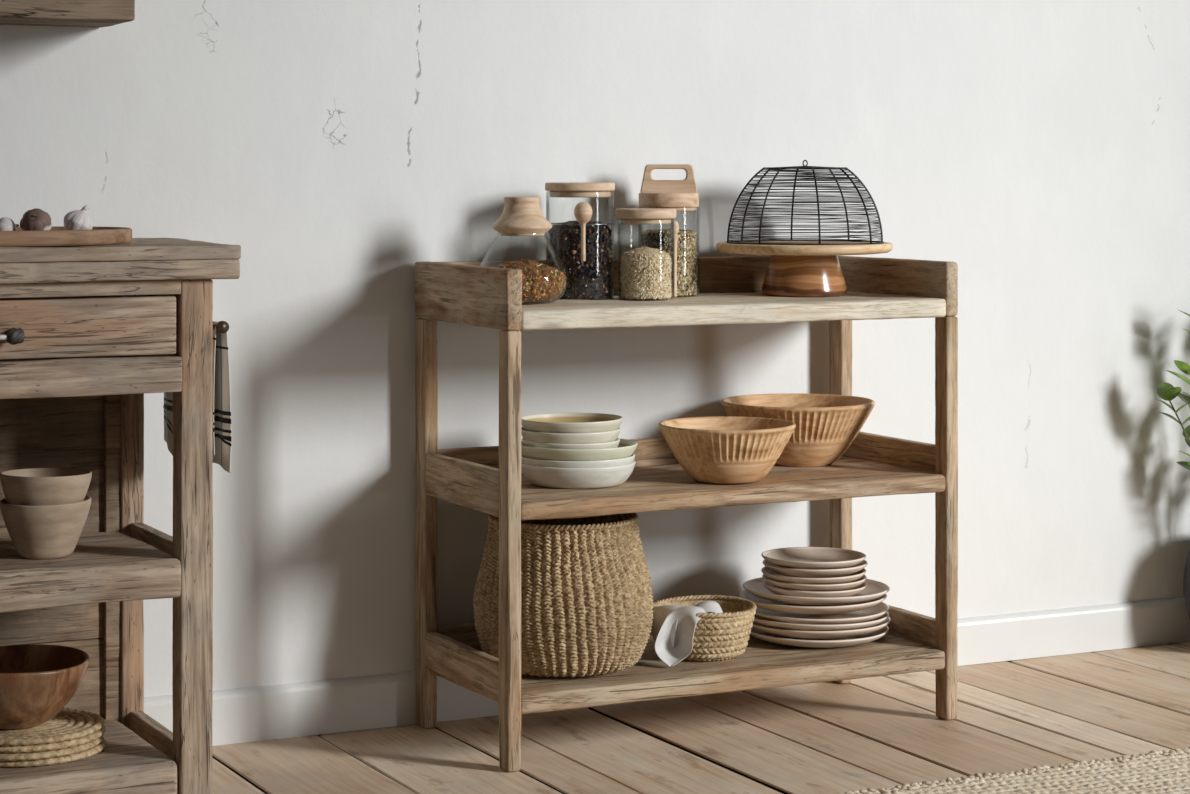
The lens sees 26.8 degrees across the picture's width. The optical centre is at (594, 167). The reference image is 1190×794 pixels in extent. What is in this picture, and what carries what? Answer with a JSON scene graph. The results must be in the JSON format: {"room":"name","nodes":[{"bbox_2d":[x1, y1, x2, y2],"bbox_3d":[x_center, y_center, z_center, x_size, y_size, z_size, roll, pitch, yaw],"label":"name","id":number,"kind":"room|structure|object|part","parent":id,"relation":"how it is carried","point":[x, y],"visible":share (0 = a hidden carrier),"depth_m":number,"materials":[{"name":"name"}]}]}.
{"room":"kitchen","nodes":[
{"label":"kitchen","id":0,"kind":"room"},
{"bbox_2d":[0,0,1189,735],"bbox_3d":[0.056,-0.266,5.172,7.400,2.800,0.148,0,0,-27],"label":"wall","id":1,"kind":"structure","parent":0,"point":[1040,149],"depth_m":5.09,"materials":[{"name":"paint"}]},
{"bbox_2d":[0,0,134,26],"bbox_3d":[-1.435,-0.284,4.227,1.287,0.052,0.214,0,0,-27],"label":"shelf","id":2,"kind":"object","parent":1,"relation":"attached to","point":[67,13],"visible":1,"depth_m":4.38,"materials":[{"name":"brown wood"}]},
{"bbox_2d":[144,597,1189,745],"bbox_3d":[0.092,1.034,5.100,7.400,0.102,0.015,0,0,-27],"label":"baseboard","id":3,"kind":"structure","parent":1,"relation":"attached to","point":[298,709],"depth_m":4.90,"materials":[{"name":"white paint"}]},
{"bbox_2d":[212,641,1189,793],"bbox_3d":[1.497,1.114,2.282,7.400,0.060,6.312,0,0,-27],"label":"floor","id":4,"kind":"structure","parent":0,"point":[831,737],"depth_m":4.73,"materials":[{"name":"brown wood"}]},
{"bbox_2d":[0,238,240,793],"bbox_3d":[-1.207,0.606,4.152,1.159,0.957,0.462,0,0,-27],"label":"kitchen island","id":5,"kind":"object","parent":4,"relation":"on","point":[86,332],"visible":0.89,"depth_m":4.21,"materials":[{"name":"wood"}]},
{"bbox_3d":[-0.991,0.273,4.016,0.115,0.008,0.008,0,0,-27],"label":"drawer pull","id":6,"kind":"part","parent":5,"relation":"part of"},
{"bbox_3d":[-0.943,0.272,4.054,0.029,0.028,0.050,0,0,-27],"label":"pull mount","id":7,"kind":"part","parent":5,"relation":"part of","materials":[{"name":"metal"}]},
{"bbox_2d":[0,495,90,559],"bbox_3d":[-0.930,0.608,4.233,0.152,0.098,0.150,0,0,-27],"label":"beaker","id":8,"kind":"object","parent":5,"relation":"on","point":[45,531],"visible":0.89,"depth_m":4.18,"materials":[{"name":"ceramic"}]},
{"bbox_2d":[0,468,91,505],"bbox_3d":[-0.930,0.563,4.232,0.152,0.098,0.150,2,-1,-26],"label":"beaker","id":9,"kind":"object","parent":8,"relation":"in","point":[30,486],"visible":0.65,"depth_m":4.18,"materials":[{"name":"ceramic"}]},
{"bbox_2d":[0,738,106,767],"bbox_3d":[-0.969,0.989,4.275,0.264,0.012,0.264,0,0,-4],"label":"placemat","id":10,"kind":"object","parent":5,"relation":"on","point":[88,753],"visible":0.33,"depth_m":4.17,"materials":[{"name":"beige wicker"}]},
{"bbox_2d":[0,735,103,760],"bbox_3d":[-0.974,0.977,4.268,0.264,0.012,0.264,0,0,-22],"label":"placemat","id":11,"kind":"object","parent":10,"relation":"on","point":[22,756],"visible":0.34,"depth_m":4.16,"materials":[{"name":"beige wicker"}]},
{"bbox_2d":[0,725,105,752],"bbox_3d":[-0.971,0.965,4.273,0.264,0.012,0.264,0,0,-41],"label":"placemat","id":12,"kind":"object","parent":11,"relation":"on","point":[79,741],"visible":0.27,"depth_m":4.16,"materials":[{"name":"beige wicker"}]},
{"bbox_2d":[0,707,104,745],"bbox_3d":[-0.972,0.953,4.271,0.264,0.012,0.264,0,0,30],"label":"placemat","id":13,"kind":"object","parent":12,"relation":"on","point":[69,723],"visible":0.8,"depth_m":4.22,"materials":[{"name":"beige wicker"}]},
{"bbox_2d":[0,644,89,728],"bbox_3d":[-0.992,0.891,4.261,0.254,0.111,0.260,0,0,29],"label":"wooden bowl","id":14,"kind":"object","parent":13,"relation":"on","point":[37,681],"visible":1,"depth_m":4.20,"materials":[{"name":"brown wood"}]},
{"bbox_2d":[0,226,131,246],"bbox_3d":[-1.049,0.117,4.240,0.524,0.027,0.300,0,0,-27],"label":"serving tray","id":15,"kind":"object","parent":5,"relation":"on","point":[57,235],"visible":0.91,"depth_m":4.17,"materials":[{"name":"brown wood"}]},
{"bbox_2d":[0,217,18,230],"bbox_3d":[-1.000,0.102,4.248,0.038,0.037,0.035,0,0,-20],"label":"garlic bulb","id":16,"kind":"object","parent":15,"relation":"on","point":[6,224],"visible":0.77,"depth_m":4.24,"materials":[{"name":"white food"}]},
{"bbox_2d":[20,208,51,230],"bbox_3d":[-0.950,0.093,4.250,0.049,0.050,0.050,0,0,44],"label":"garlic bulb","id":17,"kind":"object","parent":15,"relation":"on","point":[35,219],"visible":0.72,"depth_m":4.23,"materials":[{"name":"brown food"}]},
{"bbox_2d":[64,205,92,229],"bbox_3d":[-0.885,0.091,4.283,0.049,0.056,0.052,0,0,-14],"label":"garlic bulb","id":18,"kind":"object","parent":15,"relation":"on","point":[77,219],"visible":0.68,"depth_m":4.26,"materials":[{"name":"white food"}]},
{"bbox_3d":[-0.998,0.264,4.067,0.647,0.098,0.028,0,0,-27],"label":"drawer","id":19,"kind":"part","parent":5,"relation":"part of","materials":[{"name":"brown wood"}]},
{"bbox_3d":[-1.132,0.346,4.003,0.962,0.064,0.044,0,0,-27],"label":"rail","id":20,"kind":"part","parent":5,"relation":"part of","materials":[{"name":"brown wood"}]},
{"bbox_3d":[-1.131,0.200,4.000,0.962,0.025,0.029,0,0,-27],"label":"rail","id":21,"kind":"part","parent":5,"relation":"part of","materials":[{"name":"brown wood"}]},
{"bbox_3d":[-0.876,0.622,4.538,0.034,0.865,0.026,0,0,-27],"label":"post","id":22,"kind":"part","parent":5,"relation":"part of","materials":[{"name":"brown wood"}]},
{"bbox_3d":[-0.846,0.636,4.551,0.044,0.896,0.037,0,0,-27],"label":"leg","id":23,"kind":"part","parent":5,"relation":"part of","materials":[{"name":"brown wood"}]},
{"bbox_3d":[-0.765,1.012,4.403,0.025,0.054,0.332,0,0,-27],"label":"rail","id":24,"kind":"part","parent":5,"relation":"part of","materials":[{"name":"brown wood"}]},
{"bbox_3d":[-0.765,0.664,4.403,0.025,0.041,0.332,0,0,-27],"label":"rail","id":25,"kind":"part","parent":5,"relation":"part of","materials":[{"name":"brown wood"}]},
{"bbox_3d":[-0.753,0.281,4.404,0.024,0.188,0.322,0,0,-27],"label":"rail","id":26,"kind":"part","parent":5,"relation":"part of","materials":[{"name":"brown wood"}]},
{"bbox_3d":[-0.681,0.636,4.234,0.059,0.896,0.052,0,0,-27],"label":"leg","id":27,"kind":"part","parent":5,"relation":"part of","materials":[{"name":"brown wood"}]},
{"bbox_2d":[163,321,230,472],"bbox_3d":[-0.708,0.401,4.420,0.037,0.271,0.310,0,0,-27],"label":"tea towel","id":28,"kind":"object","parent":5,"relation":"hanging from","point":[221,406],"visible":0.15,"depth_m":4.31,"materials":[{"name":"fabric"}]},
{"bbox_2d":[415,255,957,771],"bbox_3d":[0.182,0.633,4.890,0.978,0.903,0.442,0,0,-27],"label":"shelving unit","id":29,"kind":"object","parent":4,"relation":"on","point":[490,480],"visible":0.7,"depth_m":4.81,"materials":[{"name":"brown wood"}]},
{"bbox_3d":[-0.327,0.688,4.853,0.030,0.792,0.051,0,0,-27],"label":"leg","id":30,"kind":"part","parent":29,"relation":"part of","materials":[{"name":"brown wood"}]},
{"bbox_3d":[-0.241,0.930,4.680,0.026,0.070,0.356,0,0,-27],"label":"rail","id":31,"kind":"part","parent":29,"relation":"part of","materials":[{"name":"brown wood"}]},
{"bbox_3d":[-0.242,0.591,4.680,0.026,0.084,0.356,0,0,-27],"label":"rail","id":32,"kind":"part","parent":29,"relation":"part of","materials":[{"name":"brown wood"}]},
{"bbox_3d":[-0.241,0.237,4.680,0.032,0.111,0.436,0,0,-27],"label":"panel","id":33,"kind":"part","parent":29,"relation":"part of","materials":[{"name":"brown wood"}]},
{"bbox_3d":[-0.153,0.688,4.504,0.030,0.792,0.043,0,0,-27],"label":"leg","id":34,"kind":"part","parent":29,"relation":"part of","materials":[{"name":"brown wood"}]},
{"bbox_2d":[479,197,569,303],"bbox_3d":[-0.138,0.155,4.734,0.182,0.202,0.182,0,0,17],"label":"glass bottle","id":35,"kind":"object","parent":29,"relation":"on","point":[520,216],"visible":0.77,"depth_m":4.70,"materials":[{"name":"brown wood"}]},
{"bbox_3d":[-0.138,0.184,4.734,0.182,0.144,0.182,0,0,-27],"label":"glass","id":36,"kind":"part","parent":35,"relation":"part of","materials":[{"name":"clear glass"}]},
{"bbox_2d":[493,259,566,302],"bbox_3d":[-0.137,0.214,4.734,0.171,0.083,0.174,0,0,-27],"label":"dried petals","id":37,"kind":"object","parent":35,"relation":"in","point":[541,282],"visible":0.56,"depth_m":4.68,"materials":[{"name":"orange plant"}]},
{"bbox_3d":[0.090,0.931,5.075,0.924,0.072,0.023,0,0,-27],"label":"rail","id":38,"kind":"part","parent":29,"relation":"part of","materials":[{"name":"brown wood"}]},
{"bbox_3d":[0.090,0.591,5.075,0.924,0.085,0.023,0,0,-27],"label":"rail","id":39,"kind":"part","parent":29,"relation":"part of","materials":[{"name":"brown wood"}]},
{"bbox_2d":[472,513,653,676],"bbox_3d":[-0.060,0.802,4.746,0.344,0.288,0.343,0,0,13],"label":"woven basket","id":40,"kind":"object","parent":29,"relation":"on","point":[587,606],"visible":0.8,"depth_m":4.61,"materials":[{"name":"beige wicker"}]},
{"bbox_2d":[521,460,635,488],"bbox_3d":[-0.034,0.580,4.763,0.224,0.044,0.224,0,0,-27],"label":"stoneware bowl","id":41,"kind":"object","parent":29,"relation":"on","point":[564,478],"visible":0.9,"depth_m":4.67,"materials":[{"name":"white ceramic"}]},
{"bbox_2d":[521,453,634,467],"bbox_3d":[-0.034,0.567,4.763,0.221,0.043,0.219,0,0,-27],"label":"stoneware bowl","id":42,"kind":"object","parent":41,"relation":"on","point":[623,461],"visible":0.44,"depth_m":4.67,"materials":[{"name":"white ceramic"}]},
{"bbox_2d":[521,438,637,460],"bbox_3d":[-0.035,0.545,4.763,0.232,0.044,0.230,0,0,36],"label":"stoneware bowl","id":43,"kind":"object","parent":42,"relation":"on","point":[626,448],"visible":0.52,"depth_m":4.67,"materials":[{"name":"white ceramic"}]},
{"bbox_2d":[522,437,619,448],"bbox_3d":[-0.046,0.536,4.760,0.187,0.043,0.189,0,0,-27],"label":"stoneware bowl","id":44,"kind":"object","parent":43,"relation":"on","point":[614,444],"visible":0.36,"depth_m":4.68,"materials":[{"name":"beige ceramic"}]},
{"bbox_2d":[521,427,620,443],"bbox_3d":[-0.048,0.516,4.759,0.193,0.043,0.193,0,0,-27],"label":"stoneware bowl","id":45,"kind":"object","parent":44,"relation":"on","point":[609,436],"visible":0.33,"depth_m":4.68,"materials":[{"name":"beige ceramic"}]},
{"bbox_2d":[521,413,622,432],"bbox_3d":[-0.045,0.496,4.760,0.198,0.043,0.196,0,0,-27],"label":"stoneware bowl","id":46,"kind":"object","parent":45,"relation":"on","point":[545,422],"visible":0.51,"depth_m":4.71,"materials":[{"name":"beige ceramic"}]},
{"bbox_2d":[545,182,614,299],"bbox_3d":[-0.031,0.142,4.885,0.138,0.228,0.146,0,0,26],"label":"glass jar","id":47,"kind":"object","parent":29,"relation":"on","point":[556,189],"visible":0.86,"depth_m":4.84,"materials":[{"name":"clear glass"}]},
{"bbox_2d":[548,221,611,299],"bbox_3d":[-0.029,0.179,4.889,0.127,0.155,0.128,0,0,-27],"label":"berries","id":48,"kind":"object","parent":47,"relation":"in","point":[590,278],"visible":0.8,"depth_m":4.84,"materials":[{"name":"black food"}]},
{"bbox_3d":[-0.029,0.036,4.888,0.137,0.016,0.137,0,0,-27],"label":"lid","id":49,"kind":"part","parent":47,"relation":"part of","materials":[{"name":"brown wood"}]},
{"bbox_2d":[574,202,591,260],"bbox_3d":[-0.022,0.122,4.796,0.035,0.114,0.035,0,0,-27],"label":"wooden scoop","id":50,"kind":"object","parent":47,"relation":"hanging from","point":[582,211],"visible":1,"depth_m":4.79,"materials":[{"name":"brown wood"}]},
{"bbox_2d":[574,202,591,223],"bbox_3d":[-0.022,0.086,4.796,0.035,0.043,0.035,0,0,-27],"label":"bowl","id":51,"kind":"object","parent":50,"relation":"on","point":[583,210],"depth_m":4.78,"materials":[{"name":"brown wood"}]},
{"bbox_3d":[-0.022,0.142,4.796,0.012,0.074,0.012,0,0,-27],"label":"handle","id":52,"kind":"part","parent":50,"relation":"part of","materials":[{"name":"brown wood"}]},
{"bbox_3d":[0.090,0.237,5.075,0.916,0.109,0.027,0,0,-27],"label":"panel","id":53,"kind":"part","parent":29,"relation":"part of","materials":[{"name":"brown wood"}]},
{"bbox_2d":[615,208,675,299],"bbox_3d":[0.100,0.168,4.886,0.119,0.176,0.119,0,0,-27],"label":"glass jar","id":54,"kind":"object","parent":29,"relation":"on","point":[627,215],"visible":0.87,"depth_m":4.84,"materials":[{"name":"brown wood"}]},
{"bbox_3d":[0.100,0.089,4.886,0.119,0.019,0.119,0,0,-27],"label":"lid","id":55,"kind":"part","parent":54,"relation":"part of","materials":[{"name":"brown wood"}]},
{"bbox_2d":[619,247,672,299],"bbox_3d":[0.099,0.205,4.886,0.105,0.106,0.106,0,0,-27],"label":"rice","id":56,"kind":"object","parent":54,"relation":"in","point":[645,271],"visible":1,"depth_m":4.85,"materials":[{"name":"beige food"}]},
{"bbox_2d":[638,164,699,296],"bbox_3d":[0.148,0.124,5.010,0.123,0.264,0.123,0,0,-27],"label":"glass jar","id":57,"kind":"object","parent":29,"relation":"on","point":[680,195],"visible":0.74,"depth_m":4.99,"materials":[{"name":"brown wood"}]},
{"bbox_3d":[0.148,0.022,5.010,0.113,0.059,0.034,0,0,0],"label":"lid handle","id":58,"kind":"part","parent":57,"relation":"part of","materials":[{"name":"brown wood"}]},
{"bbox_2d":[640,228,697,295],"bbox_3d":[0.148,0.188,5.011,0.117,0.135,0.118,0,0,-27],"label":"seeds","id":59,"kind":"object","parent":57,"relation":"in","point":[659,239],"visible":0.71,"depth_m":4.97,"materials":[{"name":"beige food"}]},
{"bbox_3d":[0.148,0.064,5.010,0.121,0.029,0.121,0,0,-27],"label":"lid","id":60,"kind":"part","parent":57,"relation":"part of","materials":[{"name":"brown wood"}]},
{"bbox_3d":[0.148,0.166,5.010,0.123,0.179,0.123,0,0,-27],"label":"glass","id":61,"kind":"part","parent":57,"relation":"part of","materials":[{"name":"clear glass"}]},
{"bbox_2d":[670,221,678,296],"bbox_3d":[0.157,0.179,4.937,0.018,0.151,0.018,0,0,-27],"label":"wooden spoon","id":62,"kind":"object","parent":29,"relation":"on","point":[674,227],"visible":0.99,"depth_m":4.93,"materials":[{"name":"brown wood"}]},
{"bbox_2d":[670,221,678,233],"bbox_3d":[0.157,0.119,4.937,0.018,0.030,0.018,0,0,-27],"label":"bowl","id":63,"kind":"object","parent":62,"relation":"on","point":[674,227],"depth_m":4.93,"materials":[{"name":"brown wood"}]},
{"bbox_3d":[0.157,0.193,4.937,0.012,0.124,0.012,0,0,-27],"label":"handle","id":64,"kind":"part","parent":62,"relation":"part of","materials":[{"name":"brown wood"}]},
{"bbox_2d":[652,595,755,661],"bbox_3d":[0.213,0.895,4.851,0.210,0.102,0.210,0,0,-27],"label":"woven basket","id":65,"kind":"object","parent":29,"relation":"on","point":[725,635],"visible":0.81,"depth_m":4.78,"materials":[{"name":"beige wicker"}]},
{"bbox_2d":[651,601,722,666],"bbox_3d":[0.174,0.885,4.792,0.160,0.116,0.120,0,0,-27],"label":"linen napkin","id":66,"kind":"object","parent":65,"relation":"in","point":[673,626],"visible":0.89,"depth_m":4.76,"materials":[{"name":"white fabric"}]},
{"bbox_2d":[658,416,795,483],"bbox_3d":[0.255,0.547,4.823,0.265,0.110,0.267,0,0,17],"label":"wooden bowl","id":67,"kind":"object","parent":29,"relation":"on","point":[713,449],"visible":1,"depth_m":4.74,"materials":[{"name":"brown wood"}]},
{"bbox_2d":[721,393,874,466],"bbox_3d":[0.413,0.537,5.084,0.313,0.129,0.315,0,0,19],"label":"wooden bowl","id":68,"kind":"object","parent":29,"relation":"on","point":[827,425],"visible":0.67,"depth_m":4.99,"materials":[{"name":"brown wood"}]},
{"bbox_2d":[716,241,892,296],"bbox_3d":[0.422,0.203,5.047,0.355,0.106,0.355,0,0,-27],"label":"cake stand","id":69,"kind":"object","parent":29,"relation":"on","point":[792,270],"visible":0.98,"depth_m":4.97,"materials":[{"name":"brown wood"}]},
{"bbox_3d":[0.422,0.161,5.047,0.355,0.021,0.355,0,0,-27],"label":"plate","id":70,"kind":"part","parent":69,"relation":"part of","materials":[{"name":"brown wood"}]},
{"bbox_2d":[727,160,883,244],"bbox_3d":[0.424,0.068,5.048,0.317,0.168,0.317,0,0,9],"label":"dome","id":71,"kind":"object","parent":69,"relation":"on","point":[817,198],"visible":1,"depth_m":4.98,"materials":[{"name":"black metal"}]},
{"bbox_2d":[750,625,888,647],"bbox_3d":[0.443,0.933,5.027,0.294,0.026,0.295,0,0,6],"label":"dinner plate","id":72,"kind":"object","parent":29,"relation":"on","point":[861,639],"visible":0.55,"depth_m":4.92,"materials":[{"name":"grey ceramic"}]},
{"bbox_2d":[752,617,890,638],"bbox_3d":[0.445,0.916,5.024,0.304,0.026,0.302,0,0,-27],"label":"dinner plate","id":73,"kind":"object","parent":72,"relation":"on","point":[780,632],"visible":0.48,"depth_m":4.90,"materials":[{"name":"beige ceramic"}]},
{"bbox_2d":[753,612,888,630],"bbox_3d":[0.442,0.903,5.020,0.295,0.026,0.294,0,0,39],"label":"dinner plate","id":74,"kind":"object","parent":73,"relation":"on","point":[777,625],"visible":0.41,"depth_m":4.90,"materials":[{"name":"grey ceramic"}]},
{"bbox_2d":[754,602,888,624],"bbox_3d":[0.444,0.891,5.026,0.294,0.026,0.295,0,0,9],"label":"dinner plate","id":75,"kind":"object","parent":74,"relation":"on","point":[874,612],"visible":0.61,"depth_m":4.99,"materials":[{"name":"beige ceramic"}]},
{"bbox_2d":[740,590,886,613],"bbox_3d":[0.439,0.867,5.022,0.295,0.026,0.294,0,0,-27],"label":"dinner plate","id":76,"kind":"object","parent":75,"relation":"on","point":[762,603],"visible":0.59,"depth_m":4.91,"materials":[{"name":"beige ceramic"}]},
{"bbox_2d":[743,577,889,604],"bbox_3d":[0.444,0.850,5.020,0.295,0.026,0.294,0,0,43],"label":"dinner plate","id":77,"kind":"object","parent":76,"relation":"on","point":[875,589],"visible":0.58,"depth_m":4.92,"materials":[{"name":"grey ceramic"}]},
{"bbox_2d":[763,580,866,597],"bbox_3d":[0.442,0.845,5.025,0.209,0.023,0.211,0,0,-17],"label":"plate","id":78,"kind":"object","parent":77,"relation":"on","point":[850,592],"visible":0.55,"depth_m":4.94,"materials":[{"name":"beige ceramic"}]},
{"bbox_2d":[762,574,866,591],"bbox_3d":[0.441,0.830,5.022,0.210,0.023,0.210,0,0,-27],"label":"plate","id":79,"kind":"object","parent":78,"relation":"on","point":[789,586],"visible":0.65,"depth_m":4.93,"materials":[{"name":"beige ceramic"}]},
{"bbox_2d":[761,567,865,584],"bbox_3d":[0.439,0.817,5.019,0.210,0.023,0.209,0,0,-27],"label":"plate","id":80,"kind":"object","parent":79,"relation":"on","point":[768,573],"visible":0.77,"depth_m":4.94,"materials":[{"name":"beige ceramic"}]},
{"bbox_2d":[763,560,867,577],"bbox_3d":[0.442,0.802,5.025,0.210,0.023,0.210,0,0,-27],"label":"plate","id":81,"kind":"object","parent":80,"relation":"on","point":[781,570],"visible":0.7,"depth_m":4.94,"materials":[{"name":"beige ceramic"}]},
{"bbox_2d":[761,547,865,569],"bbox_3d":[0.439,0.787,5.022,0.210,0.023,0.210,0,0,-27],"label":"plate","id":82,"kind":"object","parent":81,"relation":"on","point":[813,558],"visible":1,"depth_m":5.07,"materials":[{"name":"grey ceramic"}]},
{"bbox_3d":[0.518,0.688,5.275,0.031,0.792,0.052,0,0,-27],"label":"leg","id":83,"kind":"part","parent":29,"relation":"part of","materials":[{"name":"brown wood"}]},
{"bbox_3d":[0.605,0.591,5.102,0.026,0.083,0.356,0,0,-27],"label":"rail","id":84,"kind":"part","parent":29,"relation":"part of","materials":[{"name":"brown wood"}]},
{"bbox_3d":[0.605,0.238,5.102,0.032,0.108,0.436,0,0,-27],"label":"panel","id":85,"kind":"part","parent":29,"relation":"part of","materials":[{"name":"brown wood"}]},
{"bbox_3d":[0.605,0.931,5.102,0.026,0.071,0.356,0,0,-27],"label":"rail","id":86,"kind":"part","parent":29,"relation":"part of","materials":[{"name":"brown wood"}]},
{"bbox_3d":[0.692,0.688,4.926,0.030,0.792,0.044,0,0,-27],"label":"leg","id":87,"kind":"part","parent":29,"relation":"part of","materials":[{"name":"brown wood"}]},
{"bbox_2d":[837,746,1189,793],"bbox_3d":[1.449,1.077,4.202,1.987,0.015,1.097,0,0,-27],"label":"woven rug","id":88,"kind":"object","parent":4,"relation":"on","point":[1154,772],"visible":1,"depth_m":4.39,"materials":[{"name":"fabric"}]},
{"bbox_2d":[1155,310,1189,619],"bbox_3d":[1.426,0.672,5.598,0.326,0.825,0.247,0,0,-42],"label":"potted plant","id":89,"kind":"object","parent":4,"relation":"on","point":[1166,391],"visible":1,"depth_m":5.59,"materials":[{"name":"green plant"}]},
{"bbox_3d":[1.349,0.689,5.594,0.148,0.341,0.009,0,0,-18],"label":"stem","id":90,"kind":"part","parent":89,"relation":"part of","materials":[{"name":"green plant"}]},
{"bbox_3d":[1.448,0.952,5.619,0.244,0.264,0.244,0,0,-27],"label":"pot","id":91,"kind":"part","parent":89,"relation":"part of","materials":[{"name":"grey"}]}
]}

